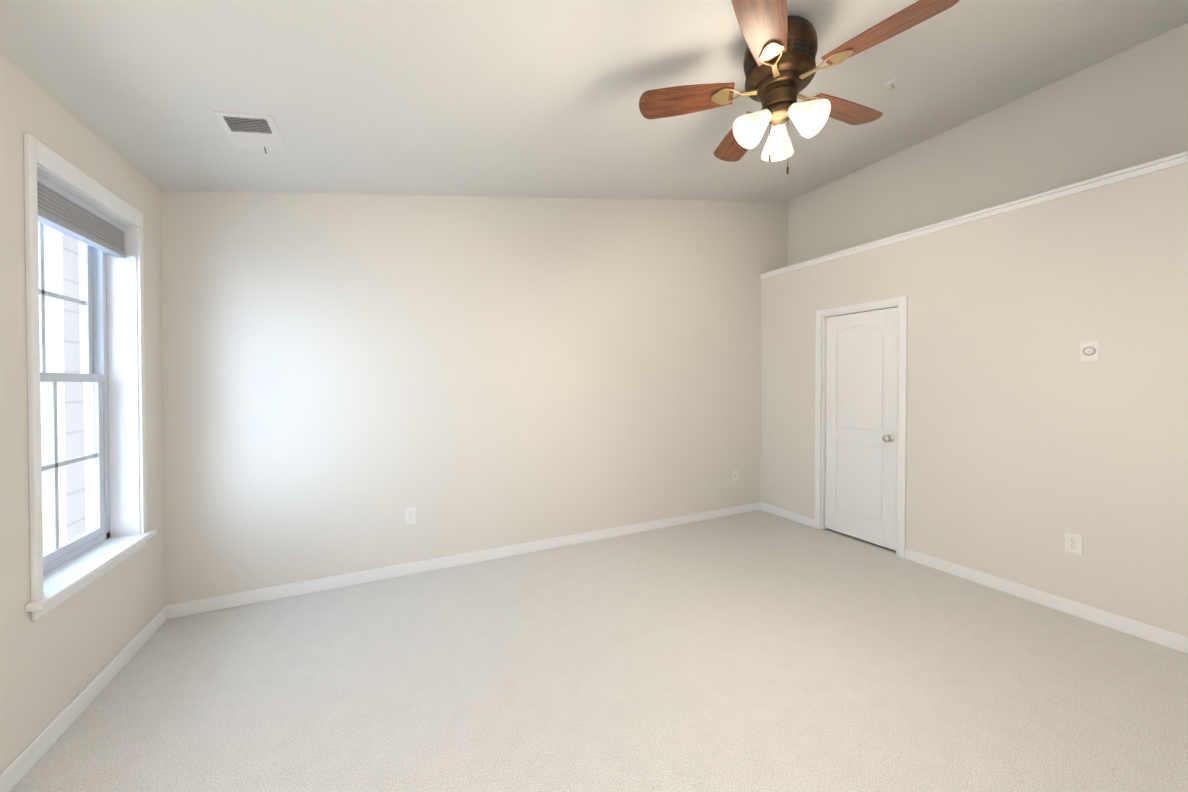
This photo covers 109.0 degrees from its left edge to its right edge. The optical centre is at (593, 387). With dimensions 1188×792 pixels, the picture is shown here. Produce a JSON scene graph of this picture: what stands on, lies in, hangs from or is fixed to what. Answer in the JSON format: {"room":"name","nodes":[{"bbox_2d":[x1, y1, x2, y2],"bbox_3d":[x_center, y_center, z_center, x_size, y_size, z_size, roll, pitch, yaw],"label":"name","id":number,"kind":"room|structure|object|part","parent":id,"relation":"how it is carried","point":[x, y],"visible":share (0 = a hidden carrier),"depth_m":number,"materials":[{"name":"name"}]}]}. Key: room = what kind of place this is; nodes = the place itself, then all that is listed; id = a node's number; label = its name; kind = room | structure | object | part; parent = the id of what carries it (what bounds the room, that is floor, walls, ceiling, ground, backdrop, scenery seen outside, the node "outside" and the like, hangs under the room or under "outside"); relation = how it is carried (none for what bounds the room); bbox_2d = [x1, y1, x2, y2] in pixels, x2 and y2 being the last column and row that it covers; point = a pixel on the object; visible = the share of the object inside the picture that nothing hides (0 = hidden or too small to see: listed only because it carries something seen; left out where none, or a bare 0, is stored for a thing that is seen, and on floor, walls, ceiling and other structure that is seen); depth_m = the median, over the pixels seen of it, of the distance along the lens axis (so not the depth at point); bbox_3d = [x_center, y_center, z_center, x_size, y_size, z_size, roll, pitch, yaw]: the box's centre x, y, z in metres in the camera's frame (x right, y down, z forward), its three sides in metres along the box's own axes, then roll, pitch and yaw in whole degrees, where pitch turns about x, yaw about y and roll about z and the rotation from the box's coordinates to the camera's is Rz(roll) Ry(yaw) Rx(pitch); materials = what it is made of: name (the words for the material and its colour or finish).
{"room":"empty bedroom","nodes":[
{"label":"empty bedroom","id":0,"kind":"room"},
{"bbox_2d":[0,53,164,772],"bbox_3d":[-1.729,-0.452,0.622,0.200,3.700,4.296,0,1,-26],"label":"wall","id":1,"kind":"structure","parent":0,"point":[55,661],"depth_m":1.63,"materials":[{"name":"paint"}]},
{"bbox_2d":[0,606,166,791],"bbox_3d":[-1.631,1.355,0.685,0.013,0.085,4.083,0,1,-26],"label":"baseboard","id":2,"kind":"structure","parent":1,"relation":"attached to","point":[20,765],"depth_m":1.75,"materials":[{"name":"white wood"}]},
{"bbox_2d":[23,133,146,600],"bbox_3d":[-2.332,-0.074,1.882,0.196,1.715,0.819,0,1,-26],"label":"window","id":3,"kind":"structure","parent":1,"relation":"in","point":[39,153],"depth_m":1.95,"materials":[{"name":"white plastic"}]},
{"bbox_3d":[-2.403,-0.417,1.843,0.004,0.701,0.585,0,1,-26],"label":"sash glass","id":4,"kind":"part","parent":3,"relation":"part of","materials":[{"name":"clear glass"}]},
{"bbox_3d":[-2.403,-0.417,1.843,0.030,0.781,0.665,0,1,-26],"label":"window sash","id":5,"kind":"part","parent":3,"relation":"part of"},
{"bbox_3d":[-2.374,0.341,1.866,0.004,0.735,0.585,0,1,-26],"label":"sash glass","id":6,"kind":"part","parent":3,"relation":"part of","materials":[{"name":"clear glass"}]},
{"bbox_3d":[-2.374,0.341,1.866,0.030,0.815,0.665,0,1,-26],"label":"window sash","id":7,"kind":"part","parent":3,"relation":"part of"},
{"bbox_3d":[-2.388,-0.029,1.855,0.070,1.626,0.735,0,1,-26],"label":"frame","id":8,"kind":"part","parent":3,"relation":"part of","materials":[{"name":"white plastic"}]},
{"bbox_2d":[37,173,125,257],"bbox_3d":[-2.312,-0.760,1.884,0.050,0.164,0.727,0,1,-26],"label":"window blind","id":9,"kind":"object","parent":3,"relation":"attached to","point":[63,210],"visible":0.62,"depth_m":1.88,"materials":[{"name":"white plastic"}]},
{"bbox_2d":[37,165,139,537],"bbox_3d":[-2.307,-0.032,1.895,0.112,1.630,0.743,0,1,-26],"label":"liner","id":10,"kind":"object","parent":3,"relation":"attached to","point":[122,338],"visible":0.4,"depth_m":2.22,"materials":[{"name":"white wood"}]},
{"bbox_2d":[25,529,156,620],"bbox_3d":[-2.323,0.821,1.897,0.235,0.075,0.879,0,1,-26],"label":"window sill","id":11,"kind":"structure","parent":1,"relation":"attached to","point":[67,580],"depth_m":1.85,"materials":[{"name":"white wood"}]},
{"bbox_2d":[160,191,787,604],"bbox_3d":[-0.277,-0.488,3.685,5.724,3.700,0.100,0,1,-26],"label":"wall","id":12,"kind":"structure","parent":0,"point":[348,379],"depth_m":3.20,"materials":[{"name":"paint"}]},
{"bbox_2d":[405,507,415,524],"bbox_3d":[-1.346,0.938,3.110,0.072,0.118,0.008,0,1,-26],"label":"electrical outlet","id":13,"kind":"object","parent":12,"relation":"attached to","point":[410,515],"visible":1,"depth_m":3.11,"materials":[{"name":"white plastic"}]},
{"bbox_2d":[165,502,760,618],"bbox_3d":[-0.349,1.321,3.608,4.908,0.085,0.013,0,1,-26],"label":"baseboard","id":14,"kind":"structure","parent":12,"relation":"attached to","point":[187,608],"depth_m":3.14,"materials":[{"name":"white wood"}]},
{"bbox_2d":[732,469,737,480],"bbox_3d":[1.508,0.932,4.527,0.072,0.118,0.008,0,1,-26],"label":"electrical outlet","id":15,"kind":"object","parent":12,"relation":"attached to","point":[734,475],"visible":1,"depth_m":4.52,"materials":[{"name":"white plastic"}]},
{"bbox_2d":[0,0,1187,201],"bbox_3d":[0.678,-1.668,1.803,5.874,1.157,4.496,0,1,-26],"label":"ceiling","id":16,"kind":"structure","parent":0,"point":[515,98],"depth_m":2.12,"materials":[{"name":"paint"}]},
{"bbox_2d":[213,111,285,153],"bbox_3d":[-1.679,-1.241,2.091,0.215,0.038,0.325,-11,6,-26],"label":"ceiling vent","id":17,"kind":"object","parent":16,"relation":"in","point":[250,131],"visible":1,"depth_m":2.07,"materials":[{"name":"white metal"}]},
{"bbox_2d":[639,0,959,173],"bbox_3d":[0.913,-1.349,2.005,1.232,0.683,1.266,0,1,-26],"label":"fan","id":18,"kind":"object","parent":16,"relation":"hanging from","point":[780,67],"visible":1,"depth_m":1.92,"materials":[{"name":"brown wood"}]},
{"bbox_3d":[0.449,-1.416,2.089,0.455,0.041,0.169,0,1,13],"label":"blade","id":19,"kind":"part","parent":18,"relation":"part of","materials":[{"name":"brown wood"}]},
{"bbox_3d":[0.832,-1.420,2.424,0.169,0.041,0.455,0,1,-5],"label":"blade","id":20,"kind":"part","parent":18,"relation":"part of","materials":[{"name":"brown wood"}]},
{"bbox_3d":[0.735,-1.212,1.983,0.176,0.174,0.150,0,1,-26],"label":"lamp shade","id":21,"kind":"part","parent":18,"relation":"part of","materials":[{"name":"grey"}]},
{"bbox_3d":[0.756,-1.231,1.978,0.091,0.089,0.068,0,1,-26],"label":"bulb","id":22,"kind":"part","parent":18,"relation":"part of","materials":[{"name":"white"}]},
{"bbox_3d":[0.649,-1.410,1.622,0.169,0.041,0.455,0,1,31],"label":"blade","id":23,"kind":"part","parent":18,"relation":"part of","materials":[{"name":"brown wood"}]},
{"bbox_3d":[0.921,-1.214,2.132,0.165,0.174,0.162,0,1,-26],"label":"lamp shade","id":24,"kind":"part","parent":18,"relation":"part of","materials":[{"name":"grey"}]},
{"bbox_3d":[0.871,-1.475,1.992,0.320,0.431,0.320,0,1,-26],"label":"motor","id":25,"kind":"part","parent":18,"relation":"part of","materials":[{"name":"brown metal"}]},
{"bbox_3d":[0.962,-1.212,1.897,0.152,0.174,0.177,0,1,-26],"label":"lamp shade","id":26,"kind":"part","parent":18,"relation":"part of","materials":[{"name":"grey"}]},
{"bbox_3d":[0.945,-1.230,1.907,0.068,0.089,0.092,0,1,-26],"label":"bulb","id":27,"kind":"part","parent":18,"relation":"part of","materials":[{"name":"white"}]},
{"bbox_3d":[1.268,-1.417,2.163,0.455,0.041,0.169,0,1,-23],"label":"blade","id":28,"kind":"part","parent":18,"relation":"part of","materials":[{"name":"brown wood"}]},
{"bbox_3d":[1.156,-1.411,1.668,0.169,0.041,0.455,-1,1,-41],"label":"blade","id":29,"kind":"part","parent":18,"relation":"part of","materials":[{"name":"brown wood"}]},
{"bbox_2d":[886,78,899,89],"bbox_3d":[1.818,-1.840,2.579,0.072,0.036,0.072,-12,6,-26],"label":"sprinkler","id":30,"kind":"object","parent":16,"relation":"attached to","point":[893,82],"visible":1,"depth_m":2.57,"materials":[{"name":"white metal"}]},
{"bbox_2d":[10,510,1187,791],"bbox_3d":[0.656,1.434,1.829,5.724,0.100,4.296,0,1,-26],"label":"floor","id":31,"kind":"structure","parent":0,"point":[758,650],"depth_m":1.96,"materials":[{"name":"carpet"}]},
{"bbox_2d":[760,163,1187,636],"bbox_3d":[2.943,0.081,2.948,0.416,2.580,4.096,0,1,-26],"label":"wall","id":32,"kind":"structure","parent":0,"point":[1031,438],"depth_m":2.70,"materials":[{"name":"paint"}]},
{"bbox_2d":[761,502,814,527],"bbox_3d":[1.992,1.311,4.396,0.013,0.085,0.656,0,1,-26],"label":"baseboard","id":33,"kind":"structure","parent":32,"relation":"attached to","point":[795,517],"depth_m":4.36,"materials":[{"name":"white wood"}]},
{"bbox_2d":[814,296,907,557],"bbox_3d":[2.357,0.311,3.758,0.156,2.100,0.792,0,1,-26],"label":"door frame","id":34,"kind":"structure","parent":32,"relation":"in","point":[901,303],"depth_m":3.58,"materials":[{"name":"wood"}]},
{"bbox_2d":[825,307,897,550],"bbox_3d":[2.367,0.337,3.763,0.035,2.005,0.642,0,1,-26],"label":"door","id":35,"kind":"structure","parent":34,"relation":"attached to","point":[861,422],"depth_m":3.73,"materials":[{"name":"white wood"}]},
{"bbox_3d":[2.431,0.419,3.515,0.071,0.064,0.064,0,1,-26],"label":"knob","id":36,"kind":"part","parent":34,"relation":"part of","materials":[{"name":"silver metal"}]},
{"bbox_2d":[760,151,1187,278],"bbox_3d":[2.931,-1.202,2.927,0.444,0.055,4.096,0,1,-26],"label":"trim","id":37,"kind":"structure","parent":32,"relation":"on","point":[1140,169],"depth_m":2.80,"materials":[{"name":"white wood"}]},
{"bbox_2d":[905,548,1187,653],"bbox_3d":[3.076,1.337,2.213,0.013,0.085,2.635,0,1,-26],"label":"baseboard","id":38,"kind":"structure","parent":32,"relation":"attached to","point":[1172,640],"depth_m":2.61,"materials":[{"name":"white wood"}]},
{"bbox_2d":[1065,532,1082,554],"bbox_3d":[2.901,0.942,2.566,0.008,0.118,0.072,0,1,-26],"label":"electrical outlet","id":39,"kind":"object","parent":32,"relation":"attached to","point":[1073,543],"visible":1,"depth_m":2.56,"materials":[{"name":"white plastic"}]},
{"bbox_2d":[1080,341,1098,360],"bbox_3d":[2.920,-0.217,2.501,0.019,0.118,0.074,0,1,-26],"label":"thermostat","id":40,"kind":"object","parent":32,"relation":"attached to","point":[1089,350],"visible":1,"depth_m":2.50,"materials":[{"name":"white plastic"}]},
{"bbox_2d":[788,23,1187,265],"bbox_3d":[3.174,-0.480,3.056,0.100,3.700,4.296,0,1,-26],"label":"wall","id":41,"kind":"structure","parent":0,"point":[1128,108],"depth_m":3.08,"materials":[{"name":"paint"}]},
{"label":"outside","id":42,"kind":"structure","parent":0,"visible":0},
{"bbox_2d":[40,225,85,552],"bbox_3d":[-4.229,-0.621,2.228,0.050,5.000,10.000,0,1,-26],"label":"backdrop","id":43,"kind":"structure","parent":42,"point":[56,327],"depth_m":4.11,"materials":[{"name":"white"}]}
]}

